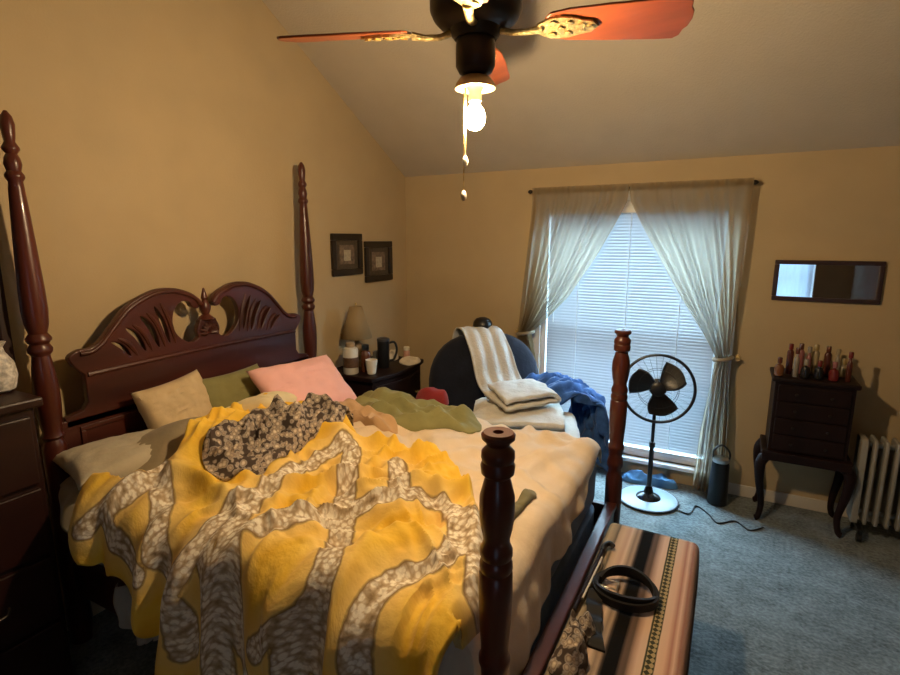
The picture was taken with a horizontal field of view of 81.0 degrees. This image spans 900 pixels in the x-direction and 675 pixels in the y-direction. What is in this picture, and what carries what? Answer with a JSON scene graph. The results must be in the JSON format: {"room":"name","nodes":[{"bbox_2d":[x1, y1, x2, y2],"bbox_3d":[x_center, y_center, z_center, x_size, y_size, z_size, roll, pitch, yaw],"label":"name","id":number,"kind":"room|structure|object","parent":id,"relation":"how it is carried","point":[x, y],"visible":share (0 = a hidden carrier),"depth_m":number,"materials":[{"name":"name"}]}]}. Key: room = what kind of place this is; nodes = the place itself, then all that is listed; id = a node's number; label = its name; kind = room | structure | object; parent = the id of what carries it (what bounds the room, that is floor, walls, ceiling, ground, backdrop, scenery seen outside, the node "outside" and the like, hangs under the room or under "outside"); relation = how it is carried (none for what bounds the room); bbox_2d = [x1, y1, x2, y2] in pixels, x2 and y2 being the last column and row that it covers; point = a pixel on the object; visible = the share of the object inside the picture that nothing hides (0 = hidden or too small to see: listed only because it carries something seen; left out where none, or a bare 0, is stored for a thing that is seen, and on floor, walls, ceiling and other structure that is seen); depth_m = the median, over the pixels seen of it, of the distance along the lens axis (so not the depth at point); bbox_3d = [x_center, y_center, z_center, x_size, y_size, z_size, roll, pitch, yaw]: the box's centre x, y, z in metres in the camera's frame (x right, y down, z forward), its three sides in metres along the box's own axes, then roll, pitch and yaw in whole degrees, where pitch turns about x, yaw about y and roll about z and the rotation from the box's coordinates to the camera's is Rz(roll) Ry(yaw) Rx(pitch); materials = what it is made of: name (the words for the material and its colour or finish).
{"room":"bedroom","nodes":[
{"label":"bedroom","id":0,"kind":"room"},
{"bbox_2d":[0,0,407,613],"bbox_3d":[-1.834,-0.685,2.266,0.140,4.186,6.110,6,12,28],"label":"wall","id":1,"kind":"structure","parent":0,"point":[162,143],"depth_m":2.79,"materials":[{"name":"paint"}]},
{"bbox_2d":[65,600,104,630],"bbox_3d":[-1.769,1.338,2.604,0.014,0.085,5.816,6,12,28],"label":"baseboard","id":2,"kind":"structure","parent":1,"relation":"attached to","point":[96,608],"depth_m":2.61,"materials":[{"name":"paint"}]},
{"bbox_2d":[330,233,362,276],"bbox_3d":[-0.794,-0.642,4.077,0.024,0.319,0.365,6,12,28],"label":"framed picture","id":3,"kind":"object","parent":1,"relation":"attached to","point":[346,249],"visible":1,"depth_m":4.06},
{"bbox_2d":[339,245,354,264],"bbox_3d":[-0.796,-0.642,4.078,0.003,0.147,0.175,6,12,28],"label":"print","id":4,"kind":"object","parent":3,"relation":"attached to","point":[346,252],"depth_m":4.07},
{"bbox_2d":[364,241,392,282],"bbox_3d":[-0.600,-0.644,4.447,0.024,0.333,0.384,6,12,28],"label":"framed picture","id":5,"kind":"object","parent":1,"relation":"attached to","point":[378,255],"visible":1,"depth_m":4.43},
{"bbox_2d":[372,252,384,270],"bbox_3d":[-0.603,-0.644,4.449,0.003,0.153,0.184,6,12,28],"label":"print","id":6,"kind":"object","parent":5,"relation":"attached to","point":[378,258],"depth_m":4.44},
{"bbox_2d":[67,467,899,674],"bbox_3d":[0.115,1.623,1.645,4.555,0.120,6.110,6,12,28],"label":"floor","id":7,"kind":"structure","parent":0,"point":[789,595],"depth_m":2.76,"materials":[{"name":"carpet"}]},
{"bbox_2d":[0,390,73,674],"bbox_3d":[-1.902,0.898,1.752,0.450,1.265,0.935,6,12,28],"label":"dresser","id":8,"kind":"object","parent":7,"relation":"on","point":[34,640],"visible":0.99,"depth_m":1.95,"materials":[{"name":"red wood"}]},
{"bbox_2d":[0,266,15,364],"bbox_3d":[-2.028,-0.218,1.773,0.040,0.920,0.840,6,12,28],"label":"dresser mirror","id":9,"kind":"object","parent":8,"relation":"on","point":[5,331],"visible":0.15,"depth_m":2.15,"materials":[{"name":"red wood"}]},
{"bbox_2d":[0,341,17,393],"bbox_3d":[-1.712,0.113,1.988,0.124,0.190,0.124,6,12,28],"label":"vase","id":10,"kind":"object","parent":8,"relation":"on","point":[8,370],"visible":1,"depth_m":1.98,"materials":[{"name":"ceramic"}]},
{"bbox_2d":[0,110,631,674],"bbox_3d":[-0.426,0.225,2.464,2.179,2.325,1.700,6,12,28],"label":"bed","id":11,"kind":"object","parent":7,"relation":"on","point":[109,374],"visible":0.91,"depth_m":2.40,"materials":[{"name":"brown wood"}]},
{"bbox_2d":[58,417,198,563],"bbox_3d":[-1.192,0.583,2.404,0.627,0.363,1.042,6,12,28],"label":"sheet","id":12,"kind":"object","parent":11,"relation":"on","point":[165,440],"visible":0.16,"depth_m":2.26,"materials":[{"name":"beige fabric"}]},
{"bbox_2d":[52,429,153,489],"bbox_3d":[-1.392,0.523,2.352,0.400,0.153,0.560,9,14,40],"label":"pillow","id":13,"kind":"object","parent":12,"relation":"on","point":[121,455],"visible":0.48,"depth_m":2.20,"materials":[{"name":"fabric"}]},
{"bbox_2d":[130,369,211,428],"bbox_3d":[-1.357,0.370,2.650,0.218,0.337,0.412,6,12,28],"label":"pillow","id":14,"kind":"object","parent":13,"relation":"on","point":[184,397],"visible":0.59,"depth_m":2.57,"materials":[{"name":"beige fabric"}]},
{"bbox_2d":[202,364,260,407],"bbox_3d":[-1.174,0.353,2.929,0.222,0.318,0.440,6,12,28],"label":"pillow","id":15,"kind":"object","parent":12,"relation":"on","point":[222,390],"visible":0.37,"depth_m":2.85,"materials":[{"name":"green fabric"}]},
{"bbox_2d":[227,391,296,411],"bbox_3d":[-0.998,0.380,2.711,0.336,0.210,0.297,1,11,4],"label":"pillow","id":16,"kind":"object","parent":12,"relation":"on","point":[250,403],"visible":0.3,"depth_m":2.62,"materials":[{"name":"beige fabric"}]},
{"bbox_2d":[246,354,356,401],"bbox_3d":[-0.831,0.293,3.054,0.313,0.296,0.582,8,13,35],"label":"pillow","id":17,"kind":"object","parent":12,"relation":"on","point":[318,375],"visible":0.67,"depth_m":3.01,"materials":[{"name":"pink fabric"}]},
{"bbox_2d":[100,504,593,657],"bbox_3d":[-0.433,1.013,2.616,1.935,0.180,1.530,6,12,28],"label":"box spring","id":18,"kind":"object","parent":11,"relation":"on","point":[567,563],"visible":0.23,"depth_m":2.33,"materials":[{"name":"fabric"}]},
{"bbox_2d":[551,462,595,577],"bbox_3d":[-0.433,0.774,2.571,1.935,0.295,1.530,6,12,28],"label":"mattress","id":19,"kind":"object","parent":18,"relation":"on","point":[577,521],"visible":0.12,"depth_m":2.58,"materials":[{"name":"beige fabric"}]},
{"bbox_2d":[68,393,482,674],"bbox_3d":[-0.497,0.768,2.058,1.621,0.753,1.240,6,12,28],"label":"comforter","id":20,"kind":"object","parent":19,"relation":"on","point":[352,553],"visible":0.86,"depth_m":1.66,"materials":[{"name":"yellow fabric"}]},
{"bbox_2d":[113,583,158,645],"bbox_3d":[-1.133,1.039,1.938,0.290,0.201,0.057,6,12,28],"label":"sheet","id":21,"kind":"object","parent":20,"relation":"hanging from","point":[122,599],"visible":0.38,"depth_m":1.97,"materials":[{"name":"fabric"}]},
{"bbox_2d":[202,392,352,480],"bbox_3d":[-0.755,0.425,2.441,0.287,0.298,0.905,6,12,28],"label":"blanket","id":22,"kind":"object","parent":20,"relation":"on","point":[262,436],"visible":0.98,"depth_m":2.31,"materials":[{"name":"brown fabric"}]},
{"bbox_2d":[353,417,601,674],"bbox_3d":[-0.175,0.830,2.448,1.483,0.586,1.600,6,12,28],"label":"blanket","id":23,"kind":"object","parent":19,"relation":"on","point":[558,466],"depth_m":2.16,"materials":[{"name":"beige fabric"}]},
{"bbox_2d":[339,398,397,433],"bbox_3d":[-0.489,0.432,2.959,0.522,0.115,0.211,6,12,28],"label":"sheet","id":24,"kind":"object","parent":23,"relation":"on","point":[367,415],"visible":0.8,"depth_m":2.88,"materials":[{"name":"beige fabric"}]},
{"bbox_2d":[355,387,481,433],"bbox_3d":[-0.252,0.422,3.044,0.884,0.175,0.425,6,12,28],"label":"throw blanket","id":25,"kind":"object","parent":23,"relation":"on","point":[410,413],"visible":0.94,"depth_m":2.96,"materials":[{"name":"green fabric"}]},
{"bbox_2d":[416,387,448,404],"bbox_3d":[-0.114,0.358,3.225,0.225,0.117,0.110,6,12,28],"label":"cloth","id":26,"kind":"object","parent":25,"relation":"on","point":[427,393],"visible":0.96,"depth_m":3.18,"materials":[{"name":"red fabric"}]},
{"bbox_2d":[337,356,423,398],"bbox_3d":[-0.549,0.643,4.201,0.519,0.860,0.720,6,12,28],"label":"nightstand","id":27,"kind":"object","parent":7,"relation":"on","point":[398,377],"visible":0.3,"depth_m":3.92,"materials":[{"name":"brown wood"}]},
{"bbox_2d":[343,342,358,374],"bbox_3d":[-0.730,0.149,3.872,0.114,0.232,0.114,6,12,28],"label":"bottle","id":28,"kind":"object","parent":27,"relation":"on","point":[350,352],"visible":1,"depth_m":3.83,"materials":[{"name":"white plastic"}]},
{"bbox_2d":[341,303,371,368],"bbox_3d":[-0.716,-0.019,4.040,0.236,0.500,0.236,6,12,28],"label":"table lamp","id":29,"kind":"object","parent":27,"relation":"on","point":[356,328],"visible":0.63,"depth_m":3.96,"materials":[{"name":"ceramic"}]},
{"bbox_2d":[360,344,370,371],"bbox_3d":[-0.630,0.152,3.933,0.076,0.203,0.076,6,12,28],"label":"bottle","id":30,"kind":"object","parent":27,"relation":"on","point":[365,353],"visible":0.86,"depth_m":3.90,"materials":[{"name":"orange plastic"}]},
{"bbox_2d":[365,358,376,374],"bbox_3d":[-0.578,0.214,3.871,0.088,0.105,0.087,6,12,28],"label":"cup","id":31,"kind":"object","parent":27,"relation":"on","point":[371,363],"visible":1,"depth_m":3.84,"materials":[{"name":"white ceramic"}]},
{"bbox_2d":[373,350,377,364],"bbox_3d":[-0.559,0.155,4.198,0.084,0.100,0.127,6,12,28],"label":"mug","id":32,"kind":"object","parent":27,"relation":"on","point":[375,353],"visible":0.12,"depth_m":4.14,"materials":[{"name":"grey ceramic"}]},
{"bbox_2d":[377,337,397,368],"bbox_3d":[-0.490,0.111,4.067,0.100,0.235,0.158,10,15,42],"label":"mug","id":33,"kind":"object","parent":27,"relation":"on","point":[383,348],"visible":1,"depth_m":4.01,"materials":[{"name":"black plastic"}]},
{"bbox_2d":[390,349,398,360],"bbox_3d":[-0.510,0.132,4.336,0.165,0.089,0.202,6,12,28],"label":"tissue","id":34,"kind":"object","parent":27,"relation":"on","point":[392,352],"visible":0.25,"depth_m":4.29,"materials":[{"name":"paper"}]},
{"bbox_2d":[403,346,409,356],"bbox_3d":[-0.356,0.127,4.322,0.054,0.108,0.053,6,12,28],"label":"pill bottle","id":35,"kind":"object","parent":27,"relation":"on","point":[406,352],"visible":0.8,"depth_m":4.30,"materials":[{"name":"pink plastic"}]},
{"bbox_2d":[399,356,420,365],"bbox_3d":[-0.333,0.177,4.225,0.184,0.042,0.204,6,12,28],"label":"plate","id":36,"kind":"object","parent":27,"relation":"on","point":[408,360],"visible":1,"depth_m":4.19,"materials":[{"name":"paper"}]},
{"bbox_2d":[429,334,538,410],"bbox_3d":[0.316,0.570,3.889,0.950,1.119,0.868,-3,11,-14],"label":"armchair","id":37,"kind":"object","parent":7,"relation":"on","point":[451,370],"visible":0.05,"depth_m":3.97,"materials":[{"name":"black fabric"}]},
{"bbox_2d":[452,317,521,393],"bbox_3d":[0.314,0.132,3.987,0.361,0.519,0.811,-7,13,-34],"label":"towel","id":38,"kind":"object","parent":37,"relation":"on","point":[492,357],"depth_m":3.96,"materials":[{"name":"beige fabric"}]},
{"bbox_2d":[473,397,579,437],"bbox_3d":[0.484,0.556,3.401,0.703,0.216,0.513,2,11,9],"label":"folded blanket","id":39,"kind":"object","parent":37,"relation":"on","point":[551,416],"visible":0.48,"depth_m":3.26,"materials":[{"name":"white fabric"}]},
{"bbox_2d":[483,379,560,411],"bbox_3d":[0.476,0.366,3.492,0.447,0.101,0.382,-4,12,-22],"label":"folded towel","id":40,"kind":"object","parent":39,"relation":"on","point":[511,396],"visible":1,"depth_m":3.38,"materials":[{"name":"beige fabric"}]},
{"bbox_2d":[525,372,608,471],"bbox_3d":[0.812,0.581,3.841,0.510,0.633,0.677,-2,11,-13],"label":"jeans","id":41,"kind":"object","parent":37,"relation":"on","point":[588,407],"visible":0.67,"depth_m":3.68,"materials":[{"name":"blue fabric"}]},
{"bbox_2d":[622,470,677,488],"bbox_3d":[1.516,1.066,4.013,0.410,0.094,0.119,6,12,28],"label":"shirt","id":42,"kind":"object","parent":7,"relation":"on","point":[660,480],"visible":0.8,"depth_m":3.99,"materials":[{"name":"blue fabric"}]},
{"bbox_2d":[621,353,696,513],"bbox_3d":[1.402,0.630,3.661,0.437,1.084,0.412,-3,11,-14],"label":"pedestal fan","id":43,"kind":"object","parent":7,"relation":"on","point":[647,498],"visible":0.94,"depth_m":3.57,"materials":[{"name":"grey plastic"}]},
{"bbox_2d":[627,353,696,423],"bbox_3d":[1.401,0.341,3.547,0.477,0.474,0.128,4,11,20],"label":"grille","id":44,"kind":"object","parent":43,"relation":"attached to","point":[672,378],"depth_m":3.54,"materials":[{"name":"black metal"}]},
{"bbox_2d":[707,444,730,506],"bbox_3d":[1.888,0.955,3.688,0.132,0.437,0.132,6,12,28],"label":"canister","id":45,"kind":"object","parent":7,"relation":"on","point":[717,493],"visible":1,"depth_m":3.65,"materials":[{"name":"black plastic"}]},
{"bbox_2d":[677,505,763,530],"bbox_3d":[1.777,1.202,3.516,0.527,0.014,0.167,10,14,42],"label":"power cord","id":46,"kind":"object","parent":7,"relation":"on","point":[690,512],"visible":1,"depth_m":3.47,"materials":[{"name":"black plastic"}]},
{"bbox_2d":[752,367,861,537],"bbox_3d":[2.296,0.728,3.425,0.540,0.990,0.350,6,12,28],"label":"jewelry armoire","id":47,"kind":"object","parent":7,"relation":"on","point":[809,424],"visible":0.99,"depth_m":3.26,"materials":[{"name":"brown wood"}]},
{"bbox_2d":[774,357,783,375],"bbox_3d":[2.079,0.183,3.323,0.054,0.119,0.054,2,11,12],"label":"perfume bottle","id":48,"kind":"object","parent":47,"relation":"on","point":[779,368],"visible":1,"depth_m":3.31,"materials":[{"name":"orange glass"}]},
{"bbox_2d":[785,343,793,373],"bbox_3d":[2.179,0.135,3.376,0.038,0.194,0.038,-4,11,-21],"label":"perfume bottle","id":49,"kind":"object","parent":47,"relation":"on","point":[790,353],"visible":1,"depth_m":3.36,"materials":[{"name":"red glass"}]},
{"bbox_2d":[792,348,800,376],"bbox_3d":[2.168,0.155,3.293,0.030,0.184,0.030,-5,12,-26],"label":"perfume bottle","id":50,"kind":"object","parent":47,"relation":"on","point":[797,359],"visible":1,"depth_m":3.29,"materials":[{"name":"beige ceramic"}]},
{"bbox_2d":[798,343,804,373],"bbox_3d":[2.251,0.134,3.382,0.038,0.194,0.038,-1,11,-4],"label":"perfume bottle","id":51,"kind":"object","parent":47,"relation":"on","point":[802,352],"visible":0.61,"depth_m":3.36,"materials":[{"name":"glass"}]},
{"bbox_2d":[800,359,810,378],"bbox_3d":[2.207,0.193,3.267,0.054,0.119,0.054,-4,11,-19],"label":"perfume bottle","id":52,"kind":"object","parent":47,"relation":"on","point":[805,371],"visible":1,"depth_m":3.25,"materials":[{"name":"black glass"}]},
{"bbox_2d":[806,346,812,367],"bbox_3d":[2.267,0.148,3.330,0.030,0.184,0.030,4,12,22],"label":"perfume bottle","id":53,"kind":"object","parent":47,"relation":"on","point":[809,347],"visible":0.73,"depth_m":3.31,"materials":[{"name":"glass"}]},
{"bbox_2d":[810,344,819,374],"bbox_3d":[2.321,0.140,3.345,0.038,0.194,0.038,4,12,22],"label":"perfume bottle","id":54,"kind":"object","parent":47,"relation":"on","point":[816,354],"visible":0.9,"depth_m":3.33,"materials":[{"name":"beige glass"}]},
{"bbox_2d":[813,360,824,379],"bbox_3d":[2.269,0.199,3.235,0.054,0.119,0.054,2,11,10],"label":"perfume bottle","id":55,"kind":"object","parent":47,"relation":"on","point":[819,372],"visible":1,"depth_m":3.22,"materials":[{"name":"black glass"}]},
{"bbox_2d":[823,346,831,376],"bbox_3d":[2.365,0.149,3.300,0.038,0.194,0.038,-6,12,-30],"label":"perfume bottle","id":56,"kind":"object","parent":47,"relation":"on","point":[828,355],"visible":0.88,"depth_m":3.29,"materials":[{"name":"red glass"}]},
{"bbox_2d":[828,361,839,381],"bbox_3d":[2.335,0.206,3.200,0.054,0.119,0.054,-2,11,-9],"label":"perfume bottle","id":57,"kind":"object","parent":47,"relation":"on","point":[833,375],"visible":1,"depth_m":3.19,"materials":[{"name":"red glass"}]},
{"bbox_2d":[835,348,841,369],"bbox_3d":[2.404,0.160,3.270,0.030,0.184,0.030,0,11,1],"label":"perfume bottle","id":58,"kind":"object","parent":47,"relation":"on","point":[838,353],"visible":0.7,"depth_m":3.25,"materials":[{"name":"beige glass"}]},
{"bbox_2d":[839,358,846,377],"bbox_3d":[2.454,0.190,3.283,0.054,0.119,0.054,-4,12,-22],"label":"perfume bottle","id":59,"kind":"object","parent":47,"relation":"on","point":[842,370],"visible":0.8,"depth_m":3.27,"materials":[{"name":"beige glass"}]},
{"bbox_2d":[845,352,853,381],"bbox_3d":[2.411,0.177,3.177,0.030,0.184,0.030,-2,11,-11],"label":"perfume bottle","id":60,"kind":"object","parent":47,"relation":"on","point":[849,367],"visible":1,"depth_m":3.17,"materials":[{"name":"red glass"}]},
{"bbox_2d":[846,433,899,541],"bbox_3d":[2.708,0.940,3.206,0.418,0.645,0.256,6,12,28],"label":"radiator","id":61,"kind":"object","parent":7,"relation":"on","point":[866,450],"visible":0.99,"depth_m":3.21,"materials":[{"name":"metal"}]},
{"bbox_3d":[0.644,1.259,1.932,0.350,0.490,1.185,6,12,28],"label":"bench","id":62,"kind":"object","parent":7,"relation":"on","visible":0},
{"bbox_2d":[544,523,698,674],"bbox_3d":[0.642,1.098,1.903,0.406,0.219,1.225,6,12,28],"label":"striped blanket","id":63,"kind":"object","parent":62,"relation":"on","point":[658,641],"visible":0.73,"depth_m":1.92,"materials":[{"name":"fabric"}]},
{"bbox_2d":[548,609,595,674],"bbox_3d":[0.415,0.972,1.725,0.112,0.093,0.315,6,12,28],"label":"scarf","id":64,"kind":"object","parent":63,"relation":"on","point":[570,657],"visible":1,"depth_m":1.65,"materials":[{"name":"brown fabric"}]},
{"bbox_2d":[571,541,614,611],"bbox_3d":[0.564,0.932,2.092,0.051,0.027,0.494,7,13,32],"label":"stick","id":65,"kind":"object","parent":63,"relation":"on","point":[583,591],"visible":0.99,"depth_m":2.07,"materials":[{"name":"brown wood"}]},
{"bbox_2d":[586,565,658,652],"bbox_3d":[0.605,0.959,1.888,0.246,0.066,0.431,6,12,28],"label":"belt","id":66,"kind":"object","parent":63,"relation":"on","point":[597,594],"visible":0.97,"depth_m":1.92,"materials":[{"name":"black leather"}]},
{"bbox_2d":[262,0,899,176],"bbox_3d":[0.115,-1.671,1.024,4.555,1.987,6.110,6,12,28],"label":"ceiling","id":67,"kind":"structure","parent":0,"point":[743,77],"depth_m":3.17,"materials":[{"name":"paint"}]},
{"bbox_2d":[277,0,693,200],"bbox_3d":[0.085,-1.357,1.681,1.045,1.789,1.045,-8,13,-36],"label":"ceiling fan","id":68,"kind":"object","parent":67,"relation":"hanging from","point":[475,26],"visible":1,"depth_m":1.70,"materials":[{"name":"brown metal"}]},
{"bbox_2d":[405,146,899,507],"bbox_3d":[1.518,-0.092,4.002,4.275,2.377,0.140,6,12,28],"label":"wall","id":69,"kind":"structure","parent":0,"point":[466,260],"depth_m":3.60,"materials":[{"name":"paint"}]},
{"bbox_2d":[532,191,736,473],"bbox_3d":[1.355,-0.064,4.064,1.515,2.060,0.195,6,12,28],"label":"window","id":70,"kind":"structure","parent":69,"relation":"in","point":[536,336],"depth_m":4.11,"materials":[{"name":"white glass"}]},
{"bbox_2d":[546,206,712,461],"bbox_3d":[1.345,-0.041,4.049,1.253,1.880,0.059,6,12,28],"label":"window blind","id":71,"kind":"object","parent":70,"relation":"attached to","point":[627,285],"visible":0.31,"depth_m":4.01,"materials":[{"name":"white plastic"}]},
{"bbox_2d":[528,180,758,193],"bbox_3d":[1.317,-1.061,3.790,1.567,0.070,0.100,6,12,28],"label":"curtain rod","id":72,"kind":"object","parent":69,"relation":"attached to","point":[755,181],"visible":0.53,"depth_m":3.40,"materials":[{"name":"brown metal"}]},
{"bbox_2d":[515,183,629,360],"bbox_3d":[0.911,-0.058,4.161,0.855,2.192,0.164,6,12,28],"label":"curtain","id":73,"kind":"object","parent":72,"relation":"hanging from","point":[570,225],"visible":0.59,"depth_m":4.05,"materials":[{"name":"fabric"}]},
{"bbox_2d":[630,178,753,491],"bbox_3d":[1.641,0.014,3.777,0.800,2.192,0.166,6,12,28],"label":"curtain","id":74,"kind":"object","parent":72,"relation":"hanging from","point":[698,229],"visible":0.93,"depth_m":3.63,"materials":[{"name":"fabric"}]},
{"bbox_2d":[728,483,892,525],"bbox_3d":[2.698,1.167,3.511,1.520,0.085,0.014,6,12,28],"label":"baseboard","id":75,"kind":"structure","parent":69,"relation":"attached to","point":[813,504],"depth_m":3.68,"materials":[{"name":"paint"}]},
{"bbox_2d":[771,260,886,304],"bbox_3d":[2.408,-0.358,3.374,0.580,0.266,0.022,6,12,28],"label":"wall mirror","id":76,"kind":"object","parent":69,"relation":"attached to","point":[851,282],"visible":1,"depth_m":3.37,"materials":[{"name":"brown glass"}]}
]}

